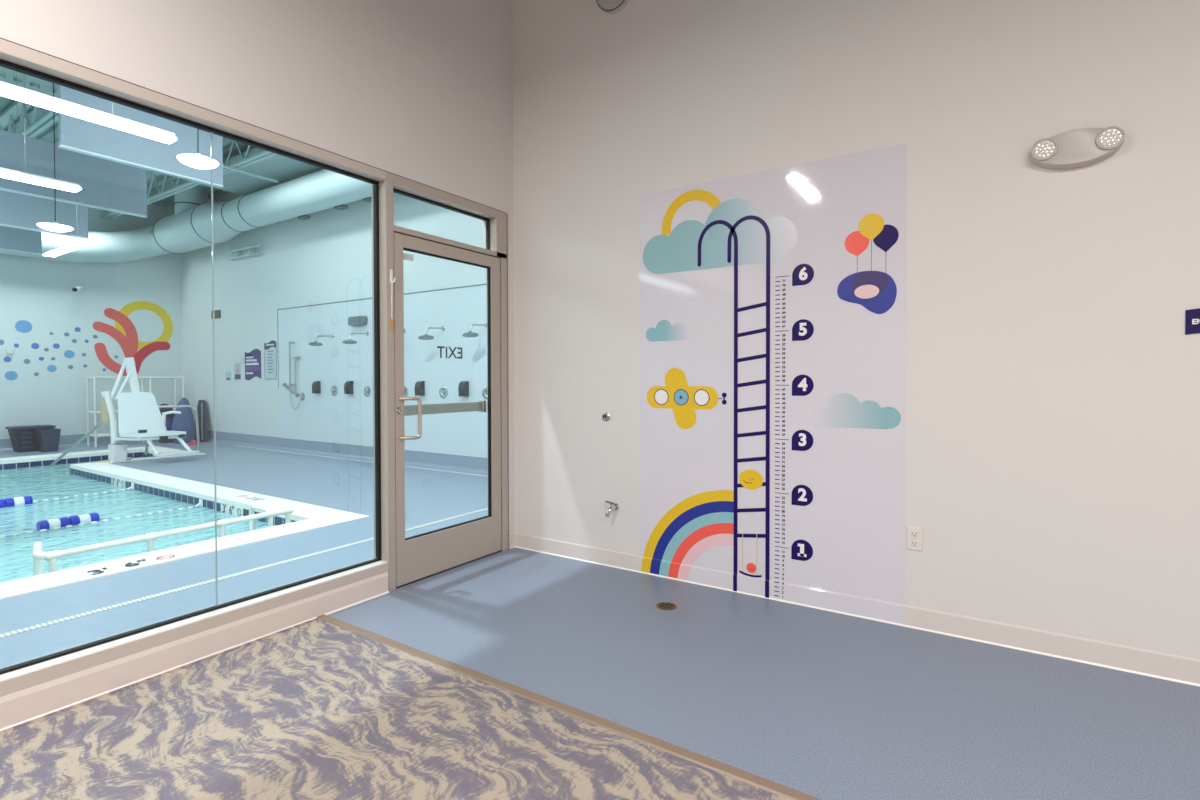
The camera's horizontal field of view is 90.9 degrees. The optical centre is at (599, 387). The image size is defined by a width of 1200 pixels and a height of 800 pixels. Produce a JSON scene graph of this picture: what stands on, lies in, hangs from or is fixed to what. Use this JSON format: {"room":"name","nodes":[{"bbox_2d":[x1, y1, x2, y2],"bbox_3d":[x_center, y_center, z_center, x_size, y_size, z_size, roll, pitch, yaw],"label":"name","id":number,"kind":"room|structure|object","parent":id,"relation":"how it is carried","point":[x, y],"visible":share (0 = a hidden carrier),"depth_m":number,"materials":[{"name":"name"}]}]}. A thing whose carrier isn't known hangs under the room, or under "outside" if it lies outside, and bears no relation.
{"room":"swim school lobby","nodes":[
{"label":"swim school lobby","id":0,"kind":"room"},
{"bbox_2d":[0,203,181,438],"bbox_3d":[-11.909,-1.274,8.496,0.150,5.050,10.550,0,1,33],"label":"wall","id":1,"kind":"structure","parent":0,"point":[37,291],"depth_m":11.30,"materials":[{"name":"white paint"}]},
{"bbox_2d":[6,348,13,353],"bbox_3d":[-10.498,-0.656,10.499,0.030,0.110,0.090,0,1,33],"label":"wall switch","id":2,"kind":"object","parent":1,"relation":"attached to","point":[8,350],"visible":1,"depth_m":10.49,"materials":[{"name":"white plastic"}]},
{"bbox_2d":[72,285,82,291],"bbox_3d":[-9.890,-1.886,11.182,0.127,0.171,0.337,-1,1,-33],"label":"security camera","id":3,"kind":"object","parent":1,"relation":"attached to","point":[76,288],"visible":1,"depth_m":11.10,"materials":[{"name":"white plastic"}]},
{"bbox_2d":[0,432,157,451],"bbox_3d":[-11.842,1.045,8.399,0.100,0.215,10.400,0,1,33],"label":"baseboard","id":4,"kind":"structure","parent":1,"relation":"attached to","point":[65,440],"depth_m":11.23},
{"bbox_2d":[0,301,172,379],"bbox_3d":[-9.859,-0.961,11.491,0.008,1.630,2.697,0,1,33],"label":"wall mural","id":5,"kind":"object","parent":1,"relation":"attached to","point":[124,332],"visible":0.91,"depth_m":11.87,"materials":[{"name":"multicoloured paint"}]},
{"bbox_2d":[0,74,256,208],"bbox_3d":[-7.090,-3.790,5.219,11.470,0.140,10.400,0,1,33],"label":"ceiling","id":6,"kind":"structure","parent":0,"point":[5,102],"depth_m":9.37,"materials":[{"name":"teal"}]},
{"bbox_2d":[0,226,41,254],"bbox_3d":[-9.005,-2.909,8.616,0.064,1.713,1.250,0,1,33],"label":"acoustic baffle","id":7,"kind":"object","parent":6,"relation":"hanging from","point":[11,239],"visible":0.43,"depth_m":8.93,"materials":[{"name":"blue fabric"}]},
{"bbox_2d":[0,84,57,137],"bbox_3d":[-6.107,-3.499,6.791,11.423,0.490,0.120,0,1,33],"label":"joist","id":8,"kind":"object","parent":6,"relation":"attached to","point":[15,109],"visible":0.16,"depth_m":7.64,"materials":[{"name":"grey paint"}]},
{"bbox_2d":[0,74,81,191],"bbox_3d":[-5.477,-2.756,4.438,0.160,1.910,2.400,0,1,33],"label":"linear light","id":9,"kind":"object","parent":6,"relation":"hanging from","point":[4,173],"visible":0.95,"depth_m":5.17,"materials":[{"name":"white plastic"}]},
{"bbox_2d":[0,170,81,191],"bbox_3d":[-5.475,-1.812,4.452,0.160,0.022,2.400,0,1,33],"label":"diffuser","id":10,"kind":"object","parent":9,"relation":"attached to","point":[9,174],"depth_m":5.20,"materials":[{"name":"white"}]},
{"bbox_2d":[0,190,88,238],"bbox_3d":[-7.393,-2.897,7.574,0.064,1.713,1.269,0,1,33],"label":"acoustic baffle","id":11,"kind":"object","parent":6,"relation":"hanging from","point":[20,211],"visible":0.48,"depth_m":7.68,"materials":[{"name":"blue fabric"}]},
{"bbox_2d":[37,83,72,231],"bbox_3d":[-5.813,-2.705,6.283,0.290,2.065,0.290,0,1,33],"label":"pendant light","id":12,"kind":"object","parent":6,"relation":"hanging from","point":[54,226],"visible":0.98,"depth_m":6.28,"materials":[{"name":"white plastic"}]},
{"bbox_2d":[37,223,72,231],"bbox_3d":[-5.811,-1.697,6.298,0.290,0.049,0.290,0,1,33],"label":"diffuser","id":13,"kind":"object","parent":12,"relation":"attached to","point":[55,227],"depth_m":6.24,"materials":[{"name":"white"}]},
{"bbox_2d":[43,125,88,256],"bbox_3d":[-7.213,-2.804,7.942,1.350,1.910,0.130,0,1,33],"label":"linear light","id":14,"kind":"object","parent":6,"relation":"hanging from","point":[76,244],"visible":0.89,"depth_m":7.89,"materials":[{"name":"white"}]},
{"bbox_2d":[43,242,88,256],"bbox_3d":[-7.211,-1.860,7.956,1.350,0.022,0.130,0,1,33],"label":"diffuser","id":15,"kind":"object","parent":14,"relation":"attached to","point":[71,246],"depth_m":7.89,"materials":[{"name":"white"}]},
{"bbox_2d":[0,71,146,217],"bbox_3d":[-5.770,-2.884,6.511,0.064,1.713,1.264,0,1,33],"label":"acoustic baffle","id":16,"kind":"object","parent":6,"relation":"hanging from","point":[108,185],"visible":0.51,"depth_m":6.47,"materials":[{"name":"blue fabric"}]},
{"bbox_2d":[0,81,176,143],"bbox_3d":[-3.794,-2.742,3.321,0.130,1.910,2.400,0,1,33],"label":"linear light","id":17,"kind":"object","parent":6,"relation":"hanging from","point":[7,90],"visible":1,"depth_m":3.88,"materials":[{"name":"white plastic"}]},
{"bbox_2d":[58,85,222,187],"bbox_3d":[-4.162,-2.871,5.426,0.064,1.713,1.245,0,1,33],"label":"acoustic baffle","id":18,"kind":"object","parent":6,"relation":"hanging from","point":[78,135],"visible":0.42,"depth_m":5.34,"materials":[{"name":"blue fabric"}]},
{"bbox_2d":[0,169,371,262],"bbox_3d":[-6.584,-3.007,6.033,11.361,1.490,8.296,0,1,33],"label":"air duct","id":19,"kind":"object","parent":6,"relation":"hanging from","point":[189,228],"visible":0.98,"depth_m":10.48,"materials":[{"name":"white metal"}]},
{"bbox_2d":[101,137,276,219],"bbox_3d":[-4.986,-3.526,8.507,11.423,0.490,0.120,0,1,33],"label":"joist","id":20,"kind":"object","parent":6,"relation":"attached to","point":[246,161],"visible":0.19,"depth_m":9.61,"materials":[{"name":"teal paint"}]},
{"bbox_2d":[223,165,278,182],"bbox_3d":[-5.645,-3.239,8.417,0.044,0.044,2.120,0,1,32],"label":"conduit","id":21,"kind":"object","parent":20,"relation":"attached to","point":[224,166],"visible":0.35,"depth_m":8.94,"materials":[{"name":"metal"}]},
{"bbox_2d":[177,129,218,168],"bbox_3d":[-3.003,-2.682,4.394,0.260,2.065,0.260,0,1,33],"label":"pendant light","id":22,"kind":"object","parent":6,"relation":"hanging from","point":[196,160],"visible":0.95,"depth_m":4.36,"materials":[{"name":"white plastic"}]},
{"bbox_2d":[177,154,218,168],"bbox_3d":[-3.002,-1.674,4.409,0.260,0.049,0.260,0,1,33],"label":"diffuser","id":23,"kind":"object","parent":22,"relation":"attached to","point":[192,160],"depth_m":4.35,"materials":[{"name":"white plastic"}]},
{"bbox_3d":[-7.229,-3.472,5.075,11.423,0.490,0.120,0,1,33],"label":"joist","id":24,"kind":"object","parent":6,"relation":"attached to","visible":0},
{"bbox_2d":[0,66,57,97],"bbox_3d":[-6.828,-3.207,5.015,0.060,0.200,4.730,0,1,33],"label":"girder","id":25,"kind":"object","parent":24,"relation":"attached to","point":[8,74],"visible":0.36,"depth_m":6.21,"materials":[{"name":"metal"}]},
{"bbox_2d":[0,440,487,668],"bbox_3d":[-7.082,1.190,5.292,11.470,0.001,10.400,0,1,33],"label":"floor","id":26,"kind":"structure","parent":0,"point":[344,484],"depth_m":4.39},
{"bbox_2d":[5,425,55,451],"bbox_3d":[-10.104,0.899,10.481,0.410,0.440,0.570,0,1,33],"label":"crate","id":27,"kind":"object","parent":26,"relation":"on","point":[23,438],"visible":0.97,"depth_m":10.31,"materials":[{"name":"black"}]},
{"bbox_2d":[35,428,60,451],"bbox_3d":[-9.714,0.925,10.393,0.280,0.390,0.270,0,1,33],"label":"crate","id":28,"kind":"object","parent":26,"relation":"on","point":[48,439],"visible":1,"depth_m":10.32,"materials":[{"name":"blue plastic"}]},
{"bbox_2d":[49,357,199,465],"bbox_3d":[-7.623,0.437,9.140,2.679,1.818,0.666,0,1,4],"label":"lift","id":29,"kind":"object","parent":26,"relation":"on","point":[139,415],"visible":1,"depth_m":9.04,"materials":[{"name":"white plastic"}]},
{"bbox_2d":[86,376,184,446],"bbox_3d":[-9.223,0.438,11.779,0.422,1.321,1.500,0,1,33],"label":"equipment rack","id":30,"kind":"object","parent":26,"relation":"on","point":[95,412],"visible":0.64,"depth_m":11.26,"materials":[{"name":"white"}]},
{"bbox_2d":[0,452,296,524],"bbox_3d":[-7.537,1.770,4.785,7.670,1.055,9.040,0,1,33],"label":"basin","id":31,"kind":"object","parent":26,"relation":"in","point":[277,520],"visible":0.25,"depth_m":7.94,"materials":[{"name":"blue tile"}]},
{"bbox_2d":[111,478,124,487],"bbox_3d":[-6.309,1.269,7.729,0.450,0.148,0.007,0,1,33],"label":"tile","id":32,"kind":"structure","parent":31,"relation":"attached to","point":[117,482],"depth_m":7.72,"materials":[{"name":"white tile"}]},
{"bbox_2d":[0,457,276,582],"bbox_3d":[-7.537,1.330,4.779,7.670,0.001,9.040,0,1,33],"label":"water","id":33,"kind":"object","parent":31,"relation":"in","point":[48,482],"visible":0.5,"depth_m":5.87,"materials":[{"name":"teal liquid"}]},
{"bbox_2d":[0,499,4,507],"bbox_3d":[-6.593,1.278,6.380,0.124,0.124,0.215,0,1,33],"label":"float","id":34,"kind":"object","parent":33,"relation":"on","point":[2,501],"visible":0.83,"depth_m":6.42,"materials":[{"name":"blue plastic"}]},
{"bbox_2d":[5,495,32,506],"bbox_3d":[-6.471,1.275,6.566,0.124,0.124,0.215,0,1,33],"label":"float","id":35,"kind":"object","parent":33,"relation":"on","point":[25,500],"visible":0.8,"depth_m":6.53,"materials":[{"name":"blue plastic"}]},
{"bbox_2d":[36,517,69,530],"bbox_3d":[-5.119,1.288,5.528,0.124,0.124,0.215,0,1,33],"label":"float","id":36,"kind":"object","parent":33,"relation":"on","point":[63,521],"visible":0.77,"depth_m":5.49,"materials":[{"name":"blue plastic"}]},
{"bbox_2d":[33,483,133,502],"bbox_3d":[-6.953,1.274,5.846,0.060,0.084,3.867,0,1,33],"label":"lane rope","id":37,"kind":"object","parent":33,"relation":"in","point":[132,484],"visible":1,"depth_m":7.08,"materials":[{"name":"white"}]},
{"bbox_2d":[69,512,99,525],"bbox_3d":[-4.997,1.285,5.714,0.124,0.124,0.215,0,1,33],"label":"float","id":38,"kind":"object","parent":33,"relation":"on","point":[85,518],"visible":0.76,"depth_m":5.68,"materials":[{"name":"blue plastic"}]},
{"bbox_2d":[0,499,202,537],"bbox_3d":[-5.468,1.285,4.876,0.060,0.084,3.870,0,1,35],"label":"lane rope","id":39,"kind":"object","parent":33,"relation":"in","point":[200,503],"visible":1,"depth_m":5.76,"materials":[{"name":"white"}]},
{"bbox_2d":[0,446,368,599],"bbox_3d":[-7.458,1.213,4.917,8.450,0.055,9.360,0,1,33],"label":"pool coping","id":40,"kind":"object","parent":31,"relation":"on","point":[308,517],"visible":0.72,"depth_m":5.37,"materials":[{"name":"white concrete"}]},
{"bbox_2d":[87,555,174,574],"bbox_3d":[-3.155,1.190,3.995,0.128,0.001,0.475,0,1,33],"label":"depth marking","id":41,"kind":"object","parent":40,"relation":"on","point":[127,564],"visible":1,"depth_m":3.97,"materials":[{"name":"grey"}]},
{"bbox_2d":[32,505,293,575],"bbox_3d":[-3.393,1.427,4.709,0.372,0.731,1.726,0,1,33],"label":"pool handrail","id":42,"kind":"object","parent":40,"relation":"on","point":[38,555],"visible":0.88,"depth_m":4.42,"materials":[{"name":"white"}]},
{"bbox_2d":[145,405,201,454],"bbox_3d":[-7.230,0.710,9.973,0.894,0.834,0.149,0,1,-10],"label":"grab rail","id":43,"kind":"object","parent":40,"relation":"on","point":[169,406],"visible":0.59,"depth_m":10.03,"materials":[{"name":"silver metal"}]},
{"bbox_2d":[221,503,242,516],"bbox_3d":[-3.797,1.289,6.089,0.450,0.148,0.007,0,1,33],"label":"tile","id":44,"kind":"structure","parent":31,"relation":"attached to","point":[225,508],"depth_m":6.08,"materials":[{"name":"white tile"}]},
{"bbox_2d":[158,404,174,442],"bbox_3d":[-8.705,0.706,11.826,0.254,0.783,0.384,0,1,33],"label":"bag","id":45,"kind":"object","parent":26,"relation":"on","point":[169,417],"visible":0.28,"depth_m":11.77,"materials":[{"name":"blue"}]},
{"bbox_2d":[171,398,195,443],"bbox_3d":[-8.281,0.647,11.751,0.382,0.900,0.396,0,1,33],"label":"mesh bag","id":46,"kind":"object","parent":26,"relation":"on","point":[185,421],"visible":0.79,"depth_m":11.65,"materials":[{"name":"blue fabric"}]},
{"bbox_2d":[187,440,200,445],"bbox_3d":[-7.835,1.051,11.348,0.160,0.104,0.294,0,1,33],"label":"sandal","id":47,"kind":"object","parent":26,"relation":"on","point":[191,443],"visible":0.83,"depth_m":11.33,"materials":[{"name":"red plastic"}]},
{"bbox_2d":[195,400,206,441],"bbox_3d":[-8.097,0.673,12.017,0.529,0.840,0.153,0,1,33],"label":"kickboard","id":48,"kind":"object","parent":26,"relation":"on","point":[201,408],"visible":0.85,"depth_m":11.99,"materials":[{"name":"grey plastic"}]},
{"bbox_2d":[0,508,487,637],"bbox_3d":[-3.125,1.221,2.600,0.050,0.003,10.180,0,1,33],"label":"drain","id":49,"kind":"object","parent":26,"relation":"on","point":[450,518],"visible":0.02,"depth_m":3.59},
{"bbox_2d":[0,0,514,547],"bbox_3d":[-2.941,-1.080,0.998,0.130,4.650,8.200,0,1,33],"label":"wall","id":50,"kind":"structure","parent":0,"point":[421,91],"depth_m":3.21,"materials":[{"name":"white paint"}]},
{"bbox_2d":[0,38,507,696],"bbox_3d":[-2.055,-0.014,2.361,0.136,2.476,4.823,0,1,33],"label":"window","id":51,"kind":"structure","parent":50,"relation":"in","point":[14,56],"depth_m":2.86,"materials":[{"name":"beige metal"}]},
{"bbox_2d":[390,269,394,329],"bbox_3d":[-1.222,-0.521,3.482,0.028,0.355,0.023,0,1,33],"label":"hook","id":52,"kind":"object","parent":51,"relation":"hanging from","point":[392,281],"visible":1,"depth_m":3.48,"materials":[{"name":"white plastic"}]},
{"bbox_2d":[393,174,507,588],"bbox_3d":[-0.976,-0.036,3.954,0.202,2.474,1.008,0,1,33],"label":"door","id":53,"kind":"structure","parent":51,"relation":"attached to","point":[419,557],"depth_m":3.98,"materials":[{"name":"beige metal"}]},
{"bbox_2d":[0,533,514,730],"bbox_3d":[-2.877,1.182,0.988,0.019,0.128,8.194,0,1,33],"label":"baseboard","id":54,"kind":"structure","parent":50,"relation":"attached to","point":[37,701],"depth_m":2.55,"materials":[{"name":"beige rubber"}]},
{"bbox_2d":[200,148,322,194],"bbox_3d":[-3.089,-3.408,8.058,7.870,0.100,1.280,0,1,33],"label":"ceiling","id":55,"kind":"structure","parent":0,"point":[278,167],"depth_m":9.29,"materials":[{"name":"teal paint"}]},
{"bbox_2d":[180,192,486,436],"bbox_3d":[-4.264,-1.305,9.713,11.620,5.050,0.150,0,1,33],"label":"wall","id":56,"kind":"structure","parent":0,"point":[326,257],"depth_m":10.76,"materials":[{"name":"white paint"}]},
{"bbox_2d":[211,310,220,318],"bbox_3d":[-7.722,-1.476,11.869,0.350,0.160,0.026,0,1,33],"label":"bronze plaque","id":57,"kind":"object","parent":56,"relation":"attached to","point":[217,313],"visible":1,"depth_m":11.84,"materials":[{"name":"brown metal"}]},
{"bbox_2d":[225,371,230,380],"bbox_3d":[-7.331,-0.233,11.641,0.210,0.205,0.010,0,1,33],"label":"notice","id":58,"kind":"object","parent":56,"relation":"attached to","point":[228,374],"visible":1,"depth_m":11.63,"materials":[{"name":"grey paper"}]},
{"bbox_2d":[234,362,240,380],"bbox_3d":[-7.017,-0.315,11.435,0.240,0.359,0.010,0,1,33],"label":"notice","id":59,"kind":"object","parent":56,"relation":"attached to","point":[237,366],"visible":1,"depth_m":11.43,"materials":[{"name":"grey paper"}]},
{"bbox_2d":[224,244,261,259],"bbox_3d":[-6.694,-2.549,11.117,1.301,0.195,0.125,0,1,33],"label":"pipe","id":60,"kind":"object","parent":56,"relation":"attached to","point":[251,248],"visible":1,"depth_m":11.05,"materials":[{"name":"white metal"}]},
{"bbox_2d":[245,349,260,379],"bbox_3d":[-6.540,-0.436,11.121,0.580,0.590,0.010,0,1,33],"label":"notice","id":61,"kind":"object","parent":56,"relation":"attached to","point":[253,358],"visible":1,"depth_m":11.11,"materials":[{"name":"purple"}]},
{"bbox_2d":[264,340,276,380],"bbox_3d":[-6.018,-0.497,10.778,0.430,0.742,0.012,0,1,33],"label":"notice","id":62,"kind":"object","parent":56,"relation":"attached to","point":[270,348],"visible":1,"depth_m":10.77,"materials":[{"name":"grey"}]},
{"bbox_2d":[207,430,487,475],"bbox_3d":[-4.266,1.015,9.601,11.470,0.215,0.100,0,1,33],"label":"baseboard","id":63,"kind":"structure","parent":56,"relation":"attached to","point":[458,463],"depth_m":9.53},
{"bbox_2d":[277,283,486,457],"bbox_3d":[-2.623,-0.232,8.558,7.575,2.312,0.016,0,1,33],"label":"wall panel","id":64,"kind":"object","parent":56,"relation":"attached to","point":[342,418],"visible":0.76,"depth_m":9.17,"materials":[{"name":"white"}]},
{"bbox_2d":[282,341,304,409],"bbox_3d":[-5.298,-0.214,10.251,0.474,1.183,0.137,0,1,21],"label":"shower","id":65,"kind":"object","parent":64,"relation":"attached to","point":[302,396],"visible":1,"depth_m":10.24,"materials":[{"name":"silver metal"}]},
{"bbox_2d":[312,381,320,392],"bbox_3d":[-4.763,-0.011,9.897,0.110,0.208,0.098,0,1,33],"label":"soap dispenser","id":66,"kind":"object","parent":64,"relation":"attached to","point":[316,386],"visible":1,"depth_m":9.87,"materials":[{"name":"grey plastic"}]},
{"bbox_2d":[308,334,334,345],"bbox_3d":[-4.486,-0.778,9.513,0.208,0.208,0.418,0,1,33],"label":"shower","id":67,"kind":"object","parent":64,"relation":"attached to","point":[315,343],"visible":1,"depth_m":9.46,"materials":[{"name":"silver metal"}]},
{"bbox_2d":[331,386,337,395],"bbox_3d":[-4.377,0.051,9.667,0.170,0.170,0.062,0,1,33],"label":"shower valve","id":68,"kind":"object","parent":64,"relation":"attached to","point":[334,390],"visible":1,"depth_m":9.66,"materials":[{"name":"silver metal"}]},
{"bbox_2d":[344,381,352,393],"bbox_3d":[-4.010,-0.005,9.405,0.110,0.208,0.098,0,1,33],"label":"soap dispenser","id":69,"kind":"object","parent":64,"relation":"attached to","point":[348,386],"visible":1,"depth_m":9.38,"materials":[{"name":"grey plastic"}]},
{"bbox_2d":[342,331,368,343],"bbox_3d":[-3.732,-0.772,9.021,0.208,0.208,0.418,0,1,33],"label":"shower","id":70,"kind":"object","parent":64,"relation":"attached to","point":[349,341],"visible":1,"depth_m":8.94,"materials":[{"name":"silver metal"}]},
{"bbox_2d":[348,316,367,325],"bbox_3d":[-3.809,-1.052,9.280,0.420,0.135,0.060,0,1,33],"label":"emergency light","id":71,"kind":"object","parent":64,"relation":"attached to","point":[357,320],"visible":1,"depth_m":9.23,"materials":[{"name":"grey plastic"}]},
{"bbox_2d":[364,386,370,396],"bbox_3d":[-3.648,0.057,9.191,0.170,0.170,0.062,0,1,33],"label":"shower valve","id":72,"kind":"object","parent":64,"relation":"attached to","point":[367,391],"visible":1,"depth_m":9.18,"materials":[{"name":"silver metal"}]},
{"bbox_2d":[404,386,407,396],"bbox_3d":[-2.911,0.063,8.710,0.170,0.170,0.062,0,1,33],"label":"shower valve","id":73,"kind":"object","parent":64,"relation":"attached to","point":[405,388],"visible":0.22,"depth_m":8.70,"materials":[{"name":"silver metal"}]},
{"bbox_2d":[415,381,424,395],"bbox_3d":[-2.595,0.006,8.481,0.110,0.208,0.098,0,1,33],"label":"soap dispenser","id":74,"kind":"object","parent":64,"relation":"attached to","point":[419,385],"visible":1,"depth_m":8.46,"materials":[{"name":"grey plastic"}]},
{"bbox_2d":[418,326,444,339],"bbox_3d":[-2.300,-0.760,8.086,0.208,0.208,0.418,0,1,33],"label":"shower","id":75,"kind":"object","parent":64,"relation":"attached to","point":[425,336],"visible":1,"depth_m":8.02,"materials":[{"name":"silver metal"}]},
{"bbox_2d":[439,387,447,398],"bbox_3d":[-2.208,0.068,8.251,0.170,0.170,0.062,0,1,33],"label":"shower valve","id":76,"kind":"object","parent":64,"relation":"attached to","point":[443,392],"visible":1,"depth_m":8.25,"materials":[{"name":"silver metal"}]},
{"bbox_2d":[458,381,468,395],"bbox_3d":[-1.850,0.012,7.994,0.110,0.208,0.098,0,1,33],"label":"soap dispenser","id":77,"kind":"object","parent":64,"relation":"attached to","point":[463,389],"visible":1,"depth_m":7.97,"materials":[{"name":"grey plastic"}]},
{"bbox_2d":[462,323,486,336],"bbox_3d":[-1.597,-0.755,7.627,0.208,0.208,0.418,0,1,33],"label":"shower","id":78,"kind":"object","parent":64,"relation":"attached to","point":[470,333],"visible":0.91,"depth_m":7.55,"materials":[{"name":"silver metal"}]},
{"bbox_2d":[482,387,486,399],"bbox_3d":[-1.513,0.074,7.797,0.170,0.170,0.062,0,1,33],"label":"shower valve","id":79,"kind":"object","parent":64,"relation":"attached to","point":[484,392],"visible":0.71,"depth_m":7.82,"materials":[{"name":"silver metal"}]},
{"bbox_2d":[0,618,789,799],"bbox_3d":[-0.131,1.309,-1.739,7.600,0.063,6.630,0,1,33],"label":"carpet","id":80,"kind":"object","parent":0,"point":[315,709],"visible":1,"depth_m":2.03,"materials":[{"name":"carpet"}]},
{"bbox_2d":[327,547,1199,799],"bbox_3d":[2.068,1.256,1.746,7.730,0.060,1.530,0,1,33],"label":"floor","id":81,"kind":"structure","parent":0,"point":[818,703],"depth_m":2.41,"materials":[{"name":"blue plastic"}]},
{"bbox_2d":[316,614,820,799],"bbox_3d":[1.700,1.237,1.049,7.585,0.019,0.056,0,1,33],"label":"trim","id":82,"kind":"structure","parent":81,"relation":"on","point":[765,784],"depth_m":2.15,"materials":[{"name":"brown plastic"}]},
{"bbox_2d":[656,602,676,609],"bbox_3d":[0.367,1.205,3.259,0.112,0.003,0.112,0,1,33],"label":"floor drain","id":83,"kind":"object","parent":81,"relation":"on","point":[663,605],"visible":1,"depth_m":3.25,"materials":[{"name":"gold metal"}]},
{"bbox_2d":[513,0,1199,658],"bbox_3d":[2.586,-1.079,2.374,7.880,4.710,0.150,0,1,33],"label":"wall","id":84,"kind":"structure","parent":0,"point":[1052,399],"depth_m":2.84,"materials":[{"name":"white paint"}]},
{"bbox_2d":[602,412,609,420],"bbox_3d":[0.037,0.195,3.958,0.060,0.060,0.025,0,1,33],"label":"port","id":85,"kind":"object","parent":84,"relation":"attached to","point":[605,416],"visible":1,"depth_m":3.95,"materials":[{"name":"silver metal"}]},
{"bbox_2d":[605,501,618,516],"bbox_3d":[0.074,0.796,3.903,0.068,0.100,0.093,0,1,33],"label":"spigot","id":86,"kind":"object","parent":84,"relation":"attached to","point":[615,506],"visible":1,"depth_m":3.88,"materials":[{"name":"silver metal"}]},
{"bbox_2d":[596,0,629,13],"bbox_3d":[0.093,-2.587,3.851,0.260,0.260,0.064,0,1,33],"label":"wall speaker","id":87,"kind":"object","parent":84,"relation":"attached to","point":[609,6],"visible":1,"depth_m":3.84,"materials":[{"name":"grey plastic"}]},
{"bbox_2d":[639,143,906,623],"bbox_3d":[0.897,-0.016,3.398,1.538,2.443,0.008,0,1,33],"label":"wall mural","id":88,"kind":"object","parent":84,"relation":"attached to","point":[772,302],"visible":1,"depth_m":3.32,"materials":[{"name":"white plastic"}]},
{"bbox_2d":[515,533,1199,686],"bbox_3d":[2.539,1.163,2.343,7.596,0.107,0.012,0,1,33],"label":"baseboard","id":89,"kind":"structure","parent":84,"relation":"attached to","point":[1181,669],"depth_m":2.76,"materials":[{"name":"white plastic"}]},
{"bbox_2d":[907,527,922,550],"bbox_3d":[1.581,0.760,2.965,0.070,0.115,0.009,0,1,33],"label":"power outlet","id":90,"kind":"object","parent":84,"relation":"attached to","point":[914,535],"visible":1,"depth_m":2.96,"materials":[{"name":"white plastic"}]},
{"bbox_2d":[911,540,917,546],"bbox_3d":[1.580,0.781,2.964,0.034,0.030,0.004,0,1,33],"label":"socket","id":91,"kind":"object","parent":90,"relation":"attached to","point":[914,543],"depth_m":2.96,"materials":[{"name":"white plastic"}]},
{"bbox_2d":[911,531,917,536],"bbox_3d":[1.580,0.734,2.963,0.034,0.030,0.004,0,1,33],"label":"socket","id":92,"kind":"object","parent":90,"relation":"attached to","point":[913,533],"depth_m":2.96,"materials":[{"name":"white plastic"}]},
{"bbox_2d":[1030,126,1124,168],"bbox_3d":[2.079,-1.047,2.580,0.322,0.158,0.064,0,1,33],"label":"emergency light","id":93,"kind":"object","parent":84,"relation":"attached to","point":[1086,146],"visible":1,"depth_m":2.56,"materials":[{"name":"grey plastic"}]},
{"bbox_2d":[1185,308,1199,334],"bbox_3d":[2.506,-0.267,2.346,0.260,0.112,0.006,0,1,33],"label":"wall sign","id":94,"kind":"object","parent":84,"relation":"attached to","point":[1192,316],"visible":1,"depth_m":2.40,"materials":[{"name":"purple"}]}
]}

